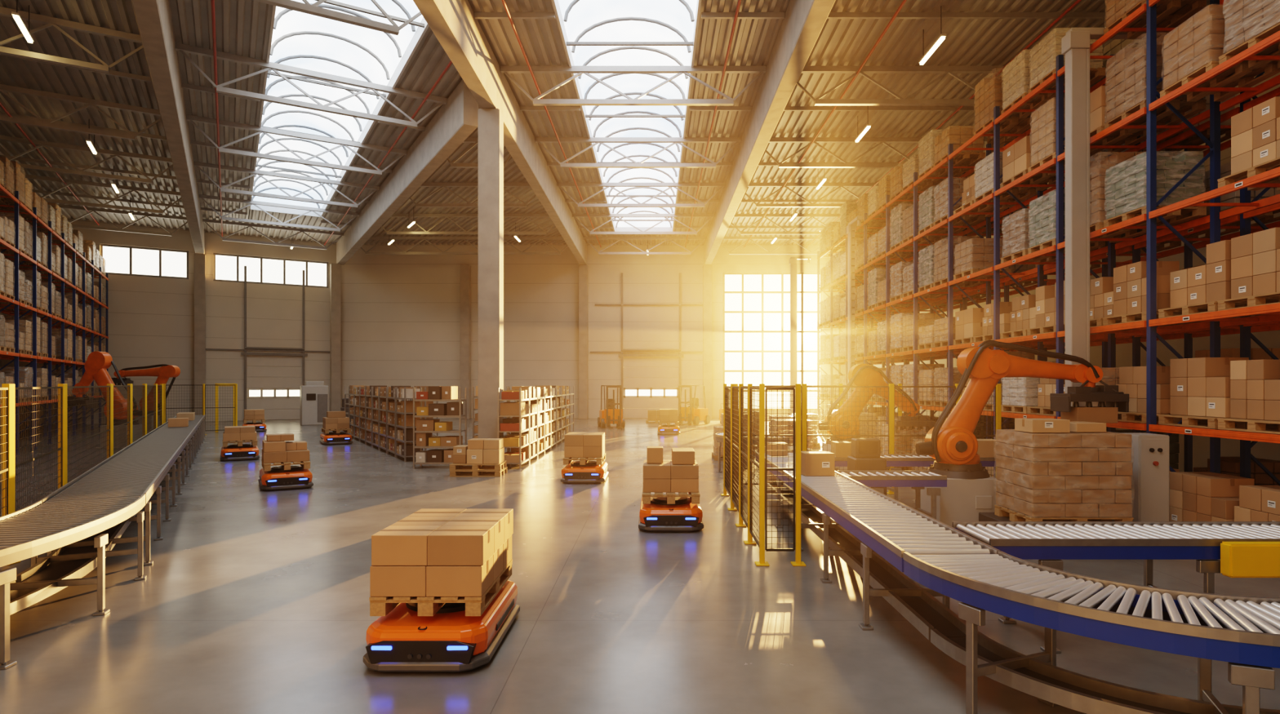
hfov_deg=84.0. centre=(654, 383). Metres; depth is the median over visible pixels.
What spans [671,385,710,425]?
forklift
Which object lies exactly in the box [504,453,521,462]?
carton
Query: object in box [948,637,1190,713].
cable tray
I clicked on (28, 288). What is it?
load
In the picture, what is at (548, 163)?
roof purlin
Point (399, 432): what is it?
carton
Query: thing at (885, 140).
roof truss
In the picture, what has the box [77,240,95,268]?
load
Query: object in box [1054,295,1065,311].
cardboard box
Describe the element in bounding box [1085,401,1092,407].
cup
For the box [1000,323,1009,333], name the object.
cardboard box
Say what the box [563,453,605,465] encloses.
wooden pallet
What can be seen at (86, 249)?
load
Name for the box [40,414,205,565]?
conveyor
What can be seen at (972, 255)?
load
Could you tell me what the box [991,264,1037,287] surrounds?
load
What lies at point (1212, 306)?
wooden pallet
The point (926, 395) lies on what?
load
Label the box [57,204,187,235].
roof truss
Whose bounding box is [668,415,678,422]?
cardboard box
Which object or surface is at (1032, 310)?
cardboard box
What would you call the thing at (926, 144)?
load
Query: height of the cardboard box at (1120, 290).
0.272 m
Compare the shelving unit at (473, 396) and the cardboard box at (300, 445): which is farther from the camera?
the shelving unit at (473, 396)
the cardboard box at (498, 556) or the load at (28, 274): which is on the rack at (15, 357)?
the load at (28, 274)
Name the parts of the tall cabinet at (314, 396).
cabinet door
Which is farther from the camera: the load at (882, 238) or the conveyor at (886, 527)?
the load at (882, 238)
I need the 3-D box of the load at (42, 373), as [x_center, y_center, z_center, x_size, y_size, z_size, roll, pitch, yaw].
[-22.412,0.021,25.448,0.962,1.158,1.008,0,0,-31]
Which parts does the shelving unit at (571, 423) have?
post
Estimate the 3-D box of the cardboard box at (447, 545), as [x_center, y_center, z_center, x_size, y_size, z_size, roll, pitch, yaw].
[-1.544,1.289,5.687,0.433,0.236,0.390,0,0,0]
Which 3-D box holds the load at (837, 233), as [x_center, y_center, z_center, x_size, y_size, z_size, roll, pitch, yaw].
[7.875,-6.115,29.152,0.960,0.830,1.008,0,0,1]
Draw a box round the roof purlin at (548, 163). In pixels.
[547,162,595,165]
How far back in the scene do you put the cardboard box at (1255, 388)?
8.96 m
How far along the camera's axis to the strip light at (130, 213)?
33.60 m
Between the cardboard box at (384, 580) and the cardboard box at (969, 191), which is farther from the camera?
the cardboard box at (969, 191)
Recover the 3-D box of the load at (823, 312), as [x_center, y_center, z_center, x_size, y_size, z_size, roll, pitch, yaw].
[7.875,-3.116,31.552,0.957,1.132,1.008,0,0,-1]
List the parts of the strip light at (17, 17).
suspension rod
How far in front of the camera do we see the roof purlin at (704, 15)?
16.81 m
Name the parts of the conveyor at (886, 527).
rail, guide rail, rail, rail, guide rail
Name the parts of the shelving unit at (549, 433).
post, post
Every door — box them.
[205,266,329,420]
[590,272,702,418]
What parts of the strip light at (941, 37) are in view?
suspension rod, suspension rod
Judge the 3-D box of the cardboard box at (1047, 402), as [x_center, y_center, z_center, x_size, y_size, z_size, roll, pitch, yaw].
[7.875,0.343,13.779,0.500,0.222,0.253,0,0,-1]
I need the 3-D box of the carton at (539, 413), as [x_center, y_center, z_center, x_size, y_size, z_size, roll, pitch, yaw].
[-3.718,1.056,21.200,0.524,0.342,0.300,0,0,2]
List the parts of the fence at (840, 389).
panel, post, panel, post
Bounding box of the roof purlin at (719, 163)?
[682,162,732,165]
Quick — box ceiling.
[0,0,1209,244]
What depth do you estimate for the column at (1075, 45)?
11.85 m
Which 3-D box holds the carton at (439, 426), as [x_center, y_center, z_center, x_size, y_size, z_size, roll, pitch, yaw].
[-5.557,1.116,18.704,0.300,0.222,0.503,0,0,3]
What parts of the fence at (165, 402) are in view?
post, panel, post, panel, post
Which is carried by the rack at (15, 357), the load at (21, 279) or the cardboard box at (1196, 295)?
the load at (21, 279)
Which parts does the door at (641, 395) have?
panel, panel, panel, panel, panel, panel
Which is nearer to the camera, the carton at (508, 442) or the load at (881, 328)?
the carton at (508, 442)
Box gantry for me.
[215,383,235,432]
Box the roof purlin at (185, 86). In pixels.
[181,82,259,102]
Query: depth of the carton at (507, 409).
18.35 m
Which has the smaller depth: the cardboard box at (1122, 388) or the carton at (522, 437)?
the cardboard box at (1122, 388)
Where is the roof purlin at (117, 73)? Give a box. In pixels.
[0,53,151,82]
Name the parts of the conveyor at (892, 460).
guide rail, rail, guide rail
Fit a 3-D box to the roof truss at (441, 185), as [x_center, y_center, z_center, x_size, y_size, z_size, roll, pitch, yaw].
[-8.036,-8.260,31.100,6.613,1.050,0.140,0,0,0]
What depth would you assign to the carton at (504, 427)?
18.35 m
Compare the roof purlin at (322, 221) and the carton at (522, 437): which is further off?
the roof purlin at (322, 221)
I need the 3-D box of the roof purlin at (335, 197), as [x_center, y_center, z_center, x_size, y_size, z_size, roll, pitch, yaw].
[-14.397,-8.730,33.753,1.500,0.120,0.080,0,0,-31]
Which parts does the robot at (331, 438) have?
lift plate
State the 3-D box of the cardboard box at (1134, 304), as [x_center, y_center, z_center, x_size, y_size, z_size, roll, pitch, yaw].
[7.872,-1.232,11.248,0.606,0.272,0.333,0,0,0]
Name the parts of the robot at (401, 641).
lift plate, panel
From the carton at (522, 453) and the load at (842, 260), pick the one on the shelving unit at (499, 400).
the carton at (522, 453)
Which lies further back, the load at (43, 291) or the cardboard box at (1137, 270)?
the load at (43, 291)
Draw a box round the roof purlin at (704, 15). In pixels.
[701,12,784,18]
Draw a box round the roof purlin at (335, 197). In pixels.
[334,196,368,203]
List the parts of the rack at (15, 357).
upright frame, upright frame, upright frame, upright frame, upright frame, upright frame, upright frame, upright frame, upright frame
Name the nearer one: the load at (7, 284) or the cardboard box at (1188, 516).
the cardboard box at (1188, 516)
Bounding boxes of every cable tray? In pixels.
[773,487,965,638]
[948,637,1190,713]
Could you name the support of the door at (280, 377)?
in the wall at (151, 320)
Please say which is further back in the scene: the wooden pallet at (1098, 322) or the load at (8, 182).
the load at (8, 182)
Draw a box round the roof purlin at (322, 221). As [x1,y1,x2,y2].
[320,220,351,226]
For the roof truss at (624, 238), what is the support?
attached to the ceiling
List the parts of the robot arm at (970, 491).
motor, motor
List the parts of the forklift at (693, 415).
seat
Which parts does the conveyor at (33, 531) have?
guide rail, rail, rail, rail, guide rail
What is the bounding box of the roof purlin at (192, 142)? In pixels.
[190,140,253,152]
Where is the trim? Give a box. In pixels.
[595,303,702,305]
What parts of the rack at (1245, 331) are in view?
upright frame, upright frame, upright frame, upright frame, upright frame, upright frame, upright frame, upright frame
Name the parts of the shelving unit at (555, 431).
post, post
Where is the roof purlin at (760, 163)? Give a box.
[757,162,905,165]
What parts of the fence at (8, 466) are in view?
panel, post, panel, post, panel, post, panel, post, panel, post, panel, post, panel, post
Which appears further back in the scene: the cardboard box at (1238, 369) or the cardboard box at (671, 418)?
the cardboard box at (671, 418)
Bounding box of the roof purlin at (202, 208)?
[200,207,247,214]
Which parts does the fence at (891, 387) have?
post, panel, post, panel, post, panel, post, panel, post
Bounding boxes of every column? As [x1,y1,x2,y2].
[194,253,205,415]
[329,263,340,411]
[460,264,471,418]
[477,108,503,438]
[578,264,587,418]
[702,264,711,418]
[789,256,811,413]
[846,216,862,398]
[1061,27,1146,406]
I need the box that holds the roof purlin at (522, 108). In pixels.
[520,106,580,111]
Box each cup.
[1072,401,1079,407]
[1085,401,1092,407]
[1098,401,1106,407]
[1111,401,1119,407]
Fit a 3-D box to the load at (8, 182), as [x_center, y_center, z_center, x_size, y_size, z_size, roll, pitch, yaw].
[-19.942,-6.231,21.332,0.952,1.063,1.008,0,0,-32]
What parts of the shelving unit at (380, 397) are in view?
post, post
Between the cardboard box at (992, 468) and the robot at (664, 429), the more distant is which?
the robot at (664, 429)
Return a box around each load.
[0,155,14,199]
[0,160,5,187]
[0,160,25,206]
[0,177,33,215]
[0,212,25,255]
[0,216,15,247]
[0,217,4,240]
[0,253,5,296]
[0,268,25,304]
[0,280,32,307]
[0,315,4,351]
[0,315,41,356]
[0,319,32,355]
[0,366,33,402]
[0,372,4,404]
[0,376,13,394]
[1,191,41,221]
[1,269,41,311]
[2,258,14,300]
[3,220,32,259]
[3,234,41,265]
[3,322,15,352]
[8,284,48,313]
[13,231,48,269]
[13,331,25,354]
[13,377,41,401]
[13,382,25,403]
[19,250,55,274]
[20,281,55,316]
[26,196,48,228]
[28,202,62,239]
[28,204,55,232]
[28,290,62,319]
[31,368,48,400]
[38,321,48,357]
[40,244,61,278]
[40,253,67,282]
[40,296,67,321]
[40,303,72,323]
[42,257,72,285]
[45,328,73,360]
[45,335,55,358]
[46,215,67,244]
[46,222,72,248]
[47,369,78,386]
[47,375,56,399]
[47,377,60,399]
[51,292,78,325]
[52,262,78,288]
[53,337,67,360]
[54,266,82,291]
[54,307,83,327]
[58,271,87,294]
[60,229,83,257]
[60,233,78,253]
[60,305,87,328]
[60,377,73,396]
[66,244,91,264]
[66,303,91,329]
[69,272,92,297]
[71,316,96,332]
[71,336,82,362]
[71,339,78,361]
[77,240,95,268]
[77,248,99,271]
[77,281,102,304]
[77,285,98,302]
[77,309,99,333]
[77,372,87,396]
[79,285,96,300]
[80,319,102,335]
[80,337,87,362]
[81,254,103,275]
[81,316,106,335]
[84,285,106,306]
[86,342,102,351]
[86,344,95,351]
[86,346,92,360]
[86,383,91,396]
[89,379,95,395]
[93,257,106,277]
[95,382,99,395]
[711,426,746,460]
[720,413,755,454]
[745,411,759,448]
[767,446,811,487]
[768,415,793,435]
[770,419,813,451]
[787,413,820,447]
[819,226,843,256]
[819,266,844,290]
[819,299,843,327]
[819,333,839,362]
[819,374,826,397]
[819,410,826,434]
[825,222,845,252]
[825,259,845,288]
[825,296,845,325]
[825,337,834,361]
[825,374,845,398]
[825,404,838,435]
[832,222,859,247]
[832,251,861,283]
[832,294,859,322]
[832,335,840,360]
[832,378,840,398]
[840,201,870,240]
[840,252,868,279]
[840,297,869,319]
[840,332,845,359]
[840,375,845,399]
[848,208,880,235]
[854,238,874,275]
[854,288,877,316]
[854,328,877,358]
[856,193,890,226]
[856,241,890,270]
[856,284,885,314]
[856,334,869,357]
[857,413,875,438]
[866,187,891,221]
[866,233,902,265]
[867,267,900,310]
[867,330,878,356]
[868,407,895,413]
[869,367,894,401]
[875,424,879,439]
[876,174,913,211]
[876,279,913,306]
[876,320,894,355]
[876,370,900,402]
[876,412,903,418]
[877,226,913,258]
[878,415,904,451]
[882,424,927,470]
[889,162,928,203]
[889,203,929,252]
[889,262,928,302]
[889,313,924,353]
[890,364,919,395]
[902,155,945,194]
[902,207,946,244]
[902,263,946,298]
[902,313,946,352]
[902,364,944,404]
[908,305,942,310]
[912,439,928,470]
[917,129,966,182]
[917,324,947,350]
[917,369,942,406]
[918,186,965,236]
[918,244,963,292]
[923,300,959,306]
[933,125,985,169]
[933,177,985,226]
[933,235,985,287]
[933,316,968,348]
[933,367,962,407]
[934,293,973,302]
[953,238,1011,281]
[955,281,993,298]
[957,164,976,177]
[968,217,1003,236]
[973,73,1032,138]
[973,151,1035,205]
[973,415,1014,439]
[982,351,1034,411]
[986,124,1032,153]
[991,186,1037,228]
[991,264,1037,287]
[994,429,1133,521]
[1000,49,1065,118]
[1000,208,1065,265]
[1001,361,1065,413]
[1027,27,1106,97]
[1027,97,1106,175]
[1027,189,1105,253]
[1033,243,1100,272]
[1089,76,1101,88]
[1089,151,1146,242]
[1091,368,1142,419]
[1097,229,1181,253]
[1100,39,1146,85]
[1101,133,1181,158]
[1103,0,1206,39]
[1103,32,1206,133]
[1103,151,1206,227]
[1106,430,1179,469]
[1142,91,1235,154]
[1143,171,1239,242]
[1159,4,1279,102]
[1161,264,1235,326]
[1164,7,1205,32]
[1189,161,1279,226]
[1193,457,1279,485]
[1195,348,1279,423]
[1218,0,1279,68]
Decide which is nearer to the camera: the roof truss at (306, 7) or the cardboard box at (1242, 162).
the cardboard box at (1242, 162)
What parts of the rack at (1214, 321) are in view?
upright frame, upright frame, upright frame, upright frame, upright frame, upright frame, upright frame, upright frame, upright frame, upright frame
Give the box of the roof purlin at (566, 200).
[565,199,605,202]
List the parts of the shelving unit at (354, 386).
post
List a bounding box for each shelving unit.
[344,386,351,434]
[349,386,355,439]
[354,386,361,439]
[359,386,368,444]
[365,386,373,447]
[372,386,382,450]
[378,386,398,453]
[386,386,415,457]
[395,386,426,462]
[412,386,438,444]
[413,387,466,468]
[472,386,477,438]
[497,387,528,469]
[508,386,537,463]
[518,386,544,458]
[539,386,556,449]
[540,386,561,443]
[542,386,551,453]
[561,386,566,443]
[564,386,570,432]
[568,386,573,432]
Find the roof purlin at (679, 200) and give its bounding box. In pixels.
[678,199,719,202]
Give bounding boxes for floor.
[0,418,1279,713]
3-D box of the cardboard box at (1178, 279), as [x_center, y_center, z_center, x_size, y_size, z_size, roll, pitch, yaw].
[7.872,-1.505,10.294,0.606,0.272,0.333,0,0,0]
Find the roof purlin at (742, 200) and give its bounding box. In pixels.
[740,199,857,202]
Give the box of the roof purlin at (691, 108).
[689,106,751,111]
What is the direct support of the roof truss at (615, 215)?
attached to the ceiling
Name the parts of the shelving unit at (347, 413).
post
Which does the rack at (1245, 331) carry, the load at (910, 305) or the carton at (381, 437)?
the load at (910, 305)
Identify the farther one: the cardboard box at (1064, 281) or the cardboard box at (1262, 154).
the cardboard box at (1064, 281)
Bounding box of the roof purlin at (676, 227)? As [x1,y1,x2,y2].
[675,226,710,228]
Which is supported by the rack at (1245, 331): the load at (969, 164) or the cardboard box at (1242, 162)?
the load at (969, 164)
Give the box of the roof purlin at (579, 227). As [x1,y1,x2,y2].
[577,226,612,228]
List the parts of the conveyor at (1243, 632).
rail, guide rail, rail, rail, guide rail, rail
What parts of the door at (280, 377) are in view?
panel, panel, panel, panel, panel, panel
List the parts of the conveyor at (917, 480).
guide rail, guide rail, rail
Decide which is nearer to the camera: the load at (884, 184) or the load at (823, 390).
the load at (884, 184)
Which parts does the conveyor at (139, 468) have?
rail, guide rail, rail, guide rail, rail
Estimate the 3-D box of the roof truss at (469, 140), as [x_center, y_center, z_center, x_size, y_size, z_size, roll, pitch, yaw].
[-6.326,-8.260,25.400,3.193,1.050,0.140,0,0,0]
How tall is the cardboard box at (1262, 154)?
0.272 m
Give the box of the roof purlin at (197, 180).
[196,179,249,188]
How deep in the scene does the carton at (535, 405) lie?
20.60 m
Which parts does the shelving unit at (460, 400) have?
post, post, shelf, shelf, shelf, shelf, shelf, post, post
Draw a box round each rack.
[0,184,108,454]
[817,0,1279,477]
[855,71,1279,485]
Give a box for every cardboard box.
[168,417,188,426]
[176,413,194,420]
[222,432,239,441]
[224,426,239,433]
[240,426,255,433]
[240,431,257,440]
[244,409,254,415]
[244,414,254,419]
[254,409,264,414]
[254,414,264,419]
[262,440,285,452]
[262,450,286,463]
[266,434,280,441]
[280,433,293,441]
[285,441,296,450]
[286,448,309,462]
[295,441,306,450]
[324,417,337,423]
[324,423,337,429]
[326,411,345,417]
[337,417,349,423]
[337,423,349,429]
[369,565,426,596]
[371,525,441,565]
[391,516,455,526]
[408,508,466,516]
[426,555,493,596]
[427,525,493,565]
[443,516,504,553]
[453,444,467,455]
[453,454,466,463]
[457,508,513,542]
[466,448,484,464]
[467,438,488,448]
[483,447,504,464]
[484,438,503,448]
[493,545,502,582]
[502,535,511,569]
[564,433,585,446]
[564,446,583,457]
[583,433,603,446]
[583,445,603,457]
[586,432,604,444]
[643,460,670,462]
[643,462,671,479]
[643,479,671,492]
[647,446,662,463]
[648,409,657,415]
[648,415,656,420]
[659,409,668,415]
[659,415,668,422]
[668,409,678,415]
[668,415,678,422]
[670,462,698,479]
[671,448,693,449]
[671,449,694,464]
[671,479,698,492]
[767,442,787,456]
[800,451,835,475]
[831,441,852,457]
[955,310,964,325]
[955,324,964,339]
[961,190,966,201]
[963,177,969,191]
[964,307,983,324]
[964,322,982,337]
[966,187,971,199]
[966,196,986,206]
[969,173,976,187]
[971,184,976,196]
[976,439,998,457]
[982,316,987,327]
[982,326,987,335]
[983,303,991,317]
[985,466,991,475]
[987,315,993,326]
[987,325,993,334]
[991,302,1012,315]
[991,466,993,475]
[1000,313,1009,324]
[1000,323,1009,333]
[1002,143,1014,167]
[1002,160,1014,182]
[1009,311,1016,322]
[1009,321,1016,331]
[1012,296,1020,311]
[1014,135,1032,159]
[1014,152,1031,175]
[1014,418,1070,432]
[1016,309,1022,321]
[1016,320,1022,330]
[1020,294,1035,310]
[1022,308,1029,319]
[1022,319,1029,329]
[1029,306,1035,319]
[1029,318,1035,328]
[1035,285,1054,301]
[1035,299,1044,315]
[1035,313,1044,327]
[1037,384,1044,395]
[1037,395,1044,407]
[1040,377,1049,384]
[1044,297,1054,313]
[1044,311,1054,326]
[1044,384,1052,395]
[1044,395,1050,407]
[1049,378,1065,384]
[1052,384,1056,393]
[1054,280,1065,297]
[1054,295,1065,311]
[1054,310,1065,324]
[1060,406,1117,423]
[1070,421,1106,432]
[1089,85,1107,113]
[1089,106,1106,132]
[1089,295,1094,308]
[1089,308,1094,319]
[1090,276,1113,295]
[1094,293,1103,307]
[1094,306,1103,319]
[1103,291,1113,306]
[1103,304,1113,317]
[1113,265,1127,284]
[1113,281,1127,301]
[1113,298,1127,315]
[1115,384,1126,394]
[1119,366,1133,384]
[1126,384,1137,398]
[1127,261,1179,281]
[1127,279,1142,298]
[1127,296,1142,314]
[1128,398,1137,412]
[1133,366,1170,384]
[1137,384,1146,398]
[1137,398,1146,413]
[1142,275,1170,296]
[1142,293,1170,311]
[1156,384,1175,399]
[1156,399,1170,413]
[1169,268,1188,290]
[1169,377,1187,396]
[1169,471,1221,491]
[1169,488,1183,509]
[1169,506,1182,521]
[1170,288,1187,307]
[1170,358,1195,377]
[1170,396,1187,415]
[1182,474,1236,494]
[1182,492,1196,512]
[1182,509,1196,521]
[1187,264,1206,287]
[1187,284,1206,305]
[1187,357,1248,377]
[1187,377,1206,396]
[1187,396,1209,417]
[1196,476,1254,497]
[1196,494,1239,515]
[1196,512,1212,521]
[1206,240,1231,264]
[1206,260,1231,284]
[1206,280,1231,302]
[1206,377,1257,397]
[1206,397,1230,417]
[1211,497,1239,519]
[1211,516,1234,521]
[1230,360,1247,379]
[1230,380,1246,399]
[1230,399,1247,419]
[1231,106,1253,137]
[1231,128,1253,158]
[1231,150,1253,174]
[1231,233,1254,258]
[1231,254,1253,279]
[1231,275,1253,298]
[1234,506,1251,521]
[1239,485,1279,511]
[1246,379,1264,399]
[1247,360,1279,379]
[1247,400,1264,420]
[1250,509,1268,521]
[1253,96,1279,128]
[1253,119,1276,149]
[1253,141,1276,166]
[1253,227,1279,253]
[1253,249,1276,275]
[1253,271,1276,295]
[1262,488,1279,515]
[1264,379,1279,400]
[1264,400,1279,421]
[1268,513,1279,521]
[1276,116,1279,140]
[1276,139,1279,157]
[1276,248,1279,271]
[1276,271,1279,292]
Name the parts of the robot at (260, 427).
lift plate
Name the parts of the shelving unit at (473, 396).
post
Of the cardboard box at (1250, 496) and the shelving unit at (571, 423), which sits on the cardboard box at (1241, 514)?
the cardboard box at (1250, 496)
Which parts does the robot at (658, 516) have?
lift plate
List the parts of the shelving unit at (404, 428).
post, post, shelf, shelf, shelf, shelf, shelf, post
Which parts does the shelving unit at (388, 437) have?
post, post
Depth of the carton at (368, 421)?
25.32 m
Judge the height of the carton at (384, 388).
0.282 m
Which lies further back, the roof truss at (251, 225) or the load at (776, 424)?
the roof truss at (251, 225)
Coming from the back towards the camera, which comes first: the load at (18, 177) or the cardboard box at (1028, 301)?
the load at (18, 177)
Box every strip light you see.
[11,0,34,43]
[85,134,97,154]
[111,173,119,193]
[128,197,134,220]
[387,228,394,244]
[407,220,415,227]
[514,222,520,241]
[770,236,777,244]
[789,207,797,221]
[815,177,826,189]
[854,105,871,142]
[918,5,946,64]
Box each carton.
[349,385,363,394]
[351,386,364,394]
[351,395,364,404]
[351,426,353,435]
[355,396,371,404]
[356,406,361,415]
[357,386,364,394]
[360,429,371,439]
[363,408,368,417]
[363,419,367,428]
[365,386,369,395]
[365,397,368,407]
[366,432,369,441]
[367,419,371,429]
[368,397,381,407]
[368,408,373,418]
[369,386,386,395]
[369,432,373,442]
[373,423,385,431]
[374,388,381,395]
[374,426,385,432]
[375,409,382,420]
[377,398,393,408]
[377,435,386,444]
[379,388,383,396]
[379,426,382,434]
[380,400,398,408]
[382,401,399,409]
[382,411,386,422]
[383,387,391,396]
[385,424,394,435]
[387,412,394,423]
[388,439,400,449]
[389,426,403,436]
[390,415,393,424]
[391,386,410,397]
[391,403,400,411]
[392,442,412,452]
[393,413,413,424]
[396,404,400,412]
[397,430,403,439]
[398,387,415,397]
[399,444,401,454]
[400,388,420,398]
[400,400,420,413]
[400,414,420,426]
[401,444,422,456]
[403,428,417,440]
[415,450,426,462]
[416,391,428,399]
[416,406,428,415]
[416,419,439,431]
[416,432,431,446]
[418,386,428,391]
[422,401,433,406]
[426,448,446,462]
[428,386,441,399]
[428,403,446,415]
[428,436,440,446]
[435,422,452,431]
[440,435,462,446]
[441,386,457,399]
[444,448,453,462]
[446,402,462,415]
[474,425,477,433]
[475,399,477,408]
[500,402,522,416]
[500,422,519,431]
[500,437,519,447]
[501,391,523,399]
[502,391,524,399]
[502,417,524,430]
[504,435,525,445]
[504,452,524,460]
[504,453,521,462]
[506,390,527,399]
[508,434,528,444]
[511,386,532,398]
[511,417,527,428]
[511,429,531,441]
[511,445,531,457]
[522,402,524,414]
[524,400,541,411]
[524,404,527,413]
[524,419,526,429]
[525,415,534,427]
[530,404,534,413]
[530,443,535,455]
[531,428,533,441]
[532,386,534,398]
[533,431,536,440]
[534,387,540,397]
[534,404,537,412]
[534,413,539,425]
[535,386,551,395]
[537,426,541,438]
[539,413,547,422]
[539,443,542,450]
[540,389,546,396]
[545,423,548,434]
[548,396,560,406]
[548,400,555,408]
[548,422,554,431]
[551,409,554,419]
[556,386,559,395]
[556,431,559,440]
[559,386,564,394]
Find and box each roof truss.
[0,6,143,73]
[0,84,161,140]
[0,135,173,183]
[22,173,181,213]
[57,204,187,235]
[175,42,447,128]
[186,114,407,175]
[193,161,379,208]
[199,194,359,231]
[202,218,343,249]
[253,0,422,35]
[360,236,568,254]
[381,213,554,235]
[408,182,536,207]
[446,137,511,168]
[500,65,766,105]
[535,137,741,168]
[557,182,725,207]
[572,213,714,235]
[583,236,706,254]
[720,236,820,254]
[730,213,840,235]
[744,182,878,207]
[764,137,986,168]
[795,65,1004,105]
[826,12,1106,18]
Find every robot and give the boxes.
[220,444,259,461]
[242,422,266,431]
[257,466,313,490]
[319,431,352,444]
[363,580,519,672]
[560,461,608,484]
[638,497,703,532]
[657,424,679,435]
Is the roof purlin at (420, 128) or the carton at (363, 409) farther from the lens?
the carton at (363, 409)
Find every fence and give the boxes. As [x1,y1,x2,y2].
[0,383,163,565]
[163,383,237,435]
[720,383,805,566]
[733,383,1001,494]
[764,383,902,443]
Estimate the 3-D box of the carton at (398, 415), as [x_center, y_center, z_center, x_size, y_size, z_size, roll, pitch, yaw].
[-7.626,1.066,21.543,0.503,0.322,0.300,0,0,-31]
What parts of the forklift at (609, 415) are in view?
seat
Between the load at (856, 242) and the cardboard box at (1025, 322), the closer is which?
the cardboard box at (1025, 322)
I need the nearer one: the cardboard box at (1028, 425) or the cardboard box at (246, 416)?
the cardboard box at (1028, 425)
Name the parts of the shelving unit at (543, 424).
post, post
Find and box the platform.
[978,512,1114,521]
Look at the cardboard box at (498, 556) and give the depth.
6.05 m
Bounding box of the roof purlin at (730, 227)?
[728,226,826,228]
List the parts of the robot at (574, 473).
lift plate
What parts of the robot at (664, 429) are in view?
lift plate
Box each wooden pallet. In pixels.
[222,440,257,447]
[243,418,265,423]
[261,458,310,471]
[321,427,351,434]
[368,559,512,616]
[449,461,506,471]
[449,466,507,476]
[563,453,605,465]
[642,488,700,504]
[645,420,666,423]
[658,420,679,425]
[953,200,1011,217]
[953,337,1011,345]
[973,333,1018,342]
[1000,168,1065,191]
[1000,328,1047,339]
[1026,324,1064,335]
[1026,406,1056,416]
[1064,125,1146,155]
[1064,318,1133,331]
[1102,311,1197,326]
[1117,412,1207,423]
[1158,301,1262,318]
[1158,414,1276,429]
[1217,156,1279,190]
[1217,291,1279,311]
[1217,418,1279,434]
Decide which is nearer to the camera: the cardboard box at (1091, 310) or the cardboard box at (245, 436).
the cardboard box at (1091, 310)
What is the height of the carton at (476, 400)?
0.332 m
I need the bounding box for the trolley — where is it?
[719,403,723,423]
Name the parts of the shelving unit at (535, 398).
post, post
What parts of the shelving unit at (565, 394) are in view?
post, post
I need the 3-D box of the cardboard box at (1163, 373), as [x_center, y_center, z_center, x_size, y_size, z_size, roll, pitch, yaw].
[7.875,-0.134,11.177,0.500,0.282,0.333,0,0,0]
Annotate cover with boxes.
[1220,542,1279,577]
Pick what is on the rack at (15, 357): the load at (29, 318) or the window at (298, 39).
the load at (29, 318)
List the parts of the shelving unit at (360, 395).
post, post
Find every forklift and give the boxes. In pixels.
[597,385,625,428]
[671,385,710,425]
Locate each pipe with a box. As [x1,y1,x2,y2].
[0,102,99,225]
[210,0,222,236]
[324,60,452,245]
[502,0,601,247]
[684,0,741,248]
[743,0,906,248]
[805,0,1081,248]
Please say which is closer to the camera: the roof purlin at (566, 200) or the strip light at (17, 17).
the strip light at (17, 17)
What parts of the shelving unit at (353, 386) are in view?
post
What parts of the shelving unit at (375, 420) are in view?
post, post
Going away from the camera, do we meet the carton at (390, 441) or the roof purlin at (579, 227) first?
the carton at (390, 441)
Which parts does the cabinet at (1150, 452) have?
cabinet door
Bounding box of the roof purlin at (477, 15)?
[474,12,555,18]
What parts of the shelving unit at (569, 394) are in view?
post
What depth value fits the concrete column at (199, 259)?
40.63 m
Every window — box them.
[100,244,188,279]
[213,253,328,288]
[248,0,429,217]
[551,0,701,231]
[723,272,822,410]
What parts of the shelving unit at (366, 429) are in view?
post, post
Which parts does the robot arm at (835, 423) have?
motor, motor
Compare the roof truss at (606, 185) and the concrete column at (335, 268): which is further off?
the concrete column at (335, 268)
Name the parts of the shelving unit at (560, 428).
post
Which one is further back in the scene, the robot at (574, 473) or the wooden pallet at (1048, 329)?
the robot at (574, 473)
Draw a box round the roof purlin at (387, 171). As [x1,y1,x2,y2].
[352,164,391,173]
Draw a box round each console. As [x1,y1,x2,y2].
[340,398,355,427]
[847,438,886,495]
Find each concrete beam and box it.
[131,0,204,253]
[336,79,478,265]
[413,0,586,264]
[703,0,835,264]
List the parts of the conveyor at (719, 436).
guide rail, rail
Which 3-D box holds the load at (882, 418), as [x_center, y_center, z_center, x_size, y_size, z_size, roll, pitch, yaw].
[7.875,1.631,23.248,0.952,1.137,1.008,0,0,0]
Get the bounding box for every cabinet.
[300,381,328,425]
[1116,432,1169,521]
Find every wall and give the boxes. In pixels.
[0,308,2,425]
[2,217,336,426]
[340,243,859,418]
[860,0,1279,471]
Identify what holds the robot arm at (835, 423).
on the floor
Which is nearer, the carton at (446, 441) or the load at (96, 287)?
the carton at (446, 441)
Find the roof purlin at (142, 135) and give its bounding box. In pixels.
[0,111,166,140]
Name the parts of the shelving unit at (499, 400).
post, post, shelf, shelf, shelf, shelf, shelf, post, post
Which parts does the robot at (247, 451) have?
lift plate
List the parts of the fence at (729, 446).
post, panel, post, panel, post, panel, post, panel, post, panel, post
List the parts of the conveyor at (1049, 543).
rail, guide rail, guide rail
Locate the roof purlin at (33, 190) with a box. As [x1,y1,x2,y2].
[31,189,183,208]
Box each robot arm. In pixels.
[69,351,141,448]
[111,364,180,432]
[817,364,934,470]
[915,340,1128,527]
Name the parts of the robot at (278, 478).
lift plate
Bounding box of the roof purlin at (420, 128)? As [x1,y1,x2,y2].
[377,121,425,131]
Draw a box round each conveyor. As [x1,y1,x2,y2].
[0,493,146,670]
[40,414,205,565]
[715,431,789,472]
[757,452,999,640]
[835,454,995,501]
[836,470,946,519]
[902,551,1279,713]
[951,521,1279,653]
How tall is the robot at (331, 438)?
0.401 m
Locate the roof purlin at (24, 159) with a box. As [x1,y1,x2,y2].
[0,155,176,179]

